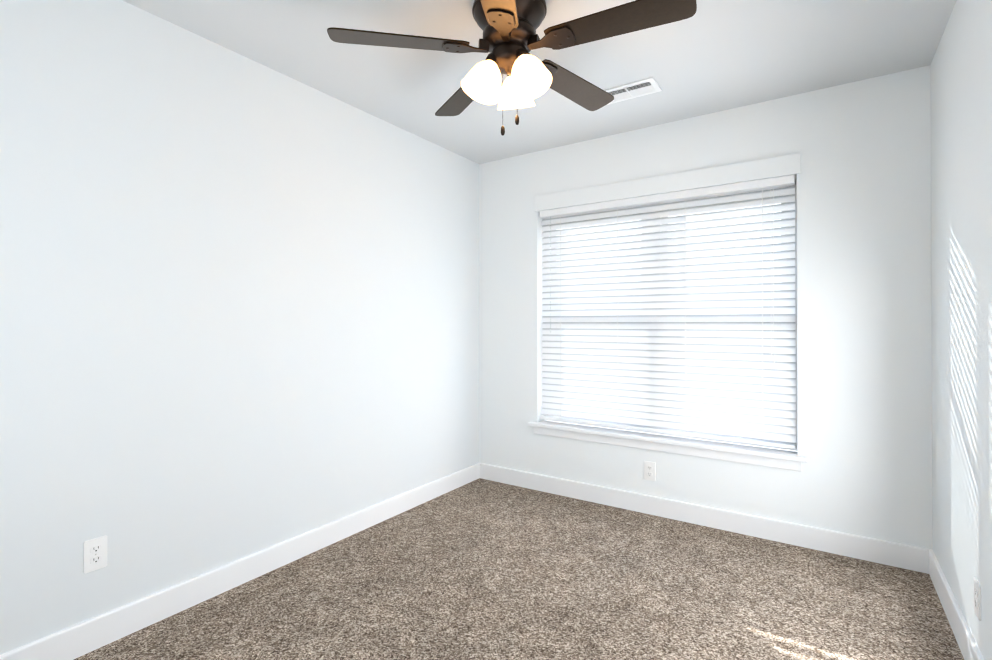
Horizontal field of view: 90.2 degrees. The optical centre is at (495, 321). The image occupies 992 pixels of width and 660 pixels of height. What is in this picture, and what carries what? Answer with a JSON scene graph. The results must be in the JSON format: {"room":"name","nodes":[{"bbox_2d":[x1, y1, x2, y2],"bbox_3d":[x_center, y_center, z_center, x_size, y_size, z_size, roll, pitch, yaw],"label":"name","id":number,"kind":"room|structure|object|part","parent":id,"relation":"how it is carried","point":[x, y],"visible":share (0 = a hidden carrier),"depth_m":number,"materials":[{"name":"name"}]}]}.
{"room":"empty bedroom","nodes":[
{"label":"empty bedroom","id":0,"kind":"room"},
{"bbox_2d":[0,0,478,654],"bbox_3d":[-1.162,0.002,2.385,0.150,2.430,3.800,0,0,34],"label":"wall","id":1,"kind":"structure","parent":0,"point":[238,306],"depth_m":2.09,"materials":[{"name":"white paint"}]},
{"bbox_2d":[83,535,106,573],"bbox_3d":[-1.456,0.848,1.799,0.007,0.115,0.070,0,0,34],"label":"electrical outlet","id":2,"kind":"object","parent":1,"relation":"attached to","point":[94,554],"visible":1,"depth_m":1.80,"materials":[{"name":"white plastic"}]},
{"bbox_2d":[0,463,479,659],"bbox_3d":[-1.094,1.147,2.334,0.014,0.138,3.500,0,0,34],"label":"baseboard","id":3,"kind":"structure","parent":1,"relation":"attached to","point":[73,642],"depth_m":2.13,"materials":[{"name":"white paint"}]},
{"bbox_2d":[74,478,963,659],"bbox_3d":[-0.006,1.250,1.607,2.930,0.125,3.800,0,0,34],"label":"floor","id":4,"kind":"structure","parent":0,"point":[481,569],"depth_m":2.12,"materials":[{"name":"carpet"}]},
{"bbox_2d":[123,0,955,163],"bbox_3d":[-0.006,-1.277,1.619,2.930,0.120,3.800,0,0,34],"label":"ceiling","id":5,"kind":"structure","parent":0,"point":[711,56],"depth_m":2.26,"materials":[{"name":"white paint"}]},
{"bbox_2d":[327,0,696,135],"bbox_3d":[0.088,-0.962,1.892,1.265,0.506,1.278,0,0,34],"label":"fan","id":6,"kind":"object","parent":5,"relation":"hanging from","point":[510,40],"visible":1,"depth_m":1.82,"materials":[{"name":"brown wood"}]},
{"bbox_2d":[604,77,661,104],"bbox_3d":[0.698,-1.207,2.604,0.300,0.011,0.164,0,0,34],"label":"ceiling vent","id":7,"kind":"object","parent":5,"relation":"in","point":[638,88],"visible":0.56,"depth_m":2.58,"materials":[{"name":"white metal"}]},
{"bbox_2d":[479,65,931,548],"bbox_3d":[1.007,0.005,3.132,2.630,2.430,0.150,0,0,34],"label":"wall","id":8,"kind":"structure","parent":0,"point":[864,387],"depth_m":2.59,"materials":[{"name":"white paint"}]},
{"bbox_2d":[644,461,655,480],"bbox_3d":[0.954,0.930,3.068,0.070,0.115,0.007,0,0,34],"label":"electrical outlet","id":9,"kind":"object","parent":8,"relation":"attached to","point":[649,470],"visible":1,"depth_m":3.06,"materials":[{"name":"white plastic"}]},
{"bbox_2d":[534,153,800,211],"bbox_3d":[0.947,-0.838,3.077,1.618,0.109,0.014,0,0,34],"label":"trim","id":10,"kind":"structure","parent":8,"relation":"attached to","point":[778,166],"depth_m":2.97,"materials":[{"name":"white paint"}]},
{"bbox_2d":[534,427,801,470],"bbox_3d":[0.945,0.769,3.070,1.623,0.058,0.015,0,0,34],"label":"apron","id":11,"kind":"object","parent":8,"relation":"attached to","point":[739,458],"visible":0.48,"depth_m":2.97,"materials":[{"name":"white paint"}]},
{"bbox_2d":[528,420,808,462],"bbox_3d":[0.960,0.728,3.093,1.683,0.024,0.130,0,0,34],"label":"window sill","id":12,"kind":"structure","parent":8,"relation":"attached to","point":[735,448],"depth_m":2.96,"materials":[{"name":"white paint"}]},
{"bbox_2d":[544,178,796,450],"bbox_3d":[1.019,-0.035,3.181,1.578,1.503,0.055,0,0,34],"label":"window","id":13,"kind":"structure","parent":8,"relation":"in","point":[795,185],"depth_m":2.96,"materials":[{"name":"white plastic"}]},
{"bbox_3d":[1.019,-0.040,3.180,1.424,1.339,0.028,0,0,34],"label":"glass","id":14,"kind":"part","parent":13,"relation":"part of","materials":[{"name":"glass"}]},
{"bbox_2d":[540,175,795,448],"bbox_3d":[0.971,-0.047,3.108,1.558,1.476,0.070,0,0,34],"label":"window blind","id":15,"kind":"object","parent":13,"relation":"attached to","point":[706,359],"visible":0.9,"depth_m":3.03,"materials":[{"name":"white paint"}]},
{"bbox_3d":[0.976,0.682,3.113,1.558,0.020,0.050,0,0,34],"label":"rail","id":16,"kind":"part","parent":15,"relation":"part of","materials":[{"name":"white paint"}]},
{"bbox_3d":[1.019,-0.035,3.180,1.494,1.419,0.049,0,0,34],"label":"window sashes","id":17,"kind":"part","parent":13,"relation":"part of","materials":[{"name":"white plastic"}]},
{"bbox_2d":[480,463,928,573],"bbox_3d":[0.962,1.151,3.058,2.602,0.138,0.014,0,0,34],"label":"baseboard","id":18,"kind":"structure","parent":8,"relation":"attached to","point":[905,556],"depth_m":2.80,"materials":[{"name":"white paint"}]},
{"bbox_2d":[930,0,991,659],"bbox_3d":[1.151,-0.006,0.842,0.150,2.430,3.800,0,0,34],"label":"wall","id":19,"kind":"structure","parent":0,"point":[961,188],"depth_m":1.79,"materials":[{"name":"white paint"}]},
{"bbox_2d":[929,549,983,659],"bbox_3d":[1.082,1.141,0.882,0.014,0.138,3.500,0,0,34],"label":"baseboard","id":20,"kind":"structure","parent":19,"relation":"attached to","point":[967,643],"depth_m":1.89,"materials":[{"name":"white paint"}]},
{"bbox_2d":[974,577,980,620],"bbox_3d":[1.584,0.913,1.629,0.007,0.115,0.070,0,0,34],"label":"electrical outlet","id":21,"kind":"object","parent":19,"relation":"attached to","point":[977,598],"visible":1,"depth_m":1.62,"materials":[{"name":"white plastic"}]}
]}

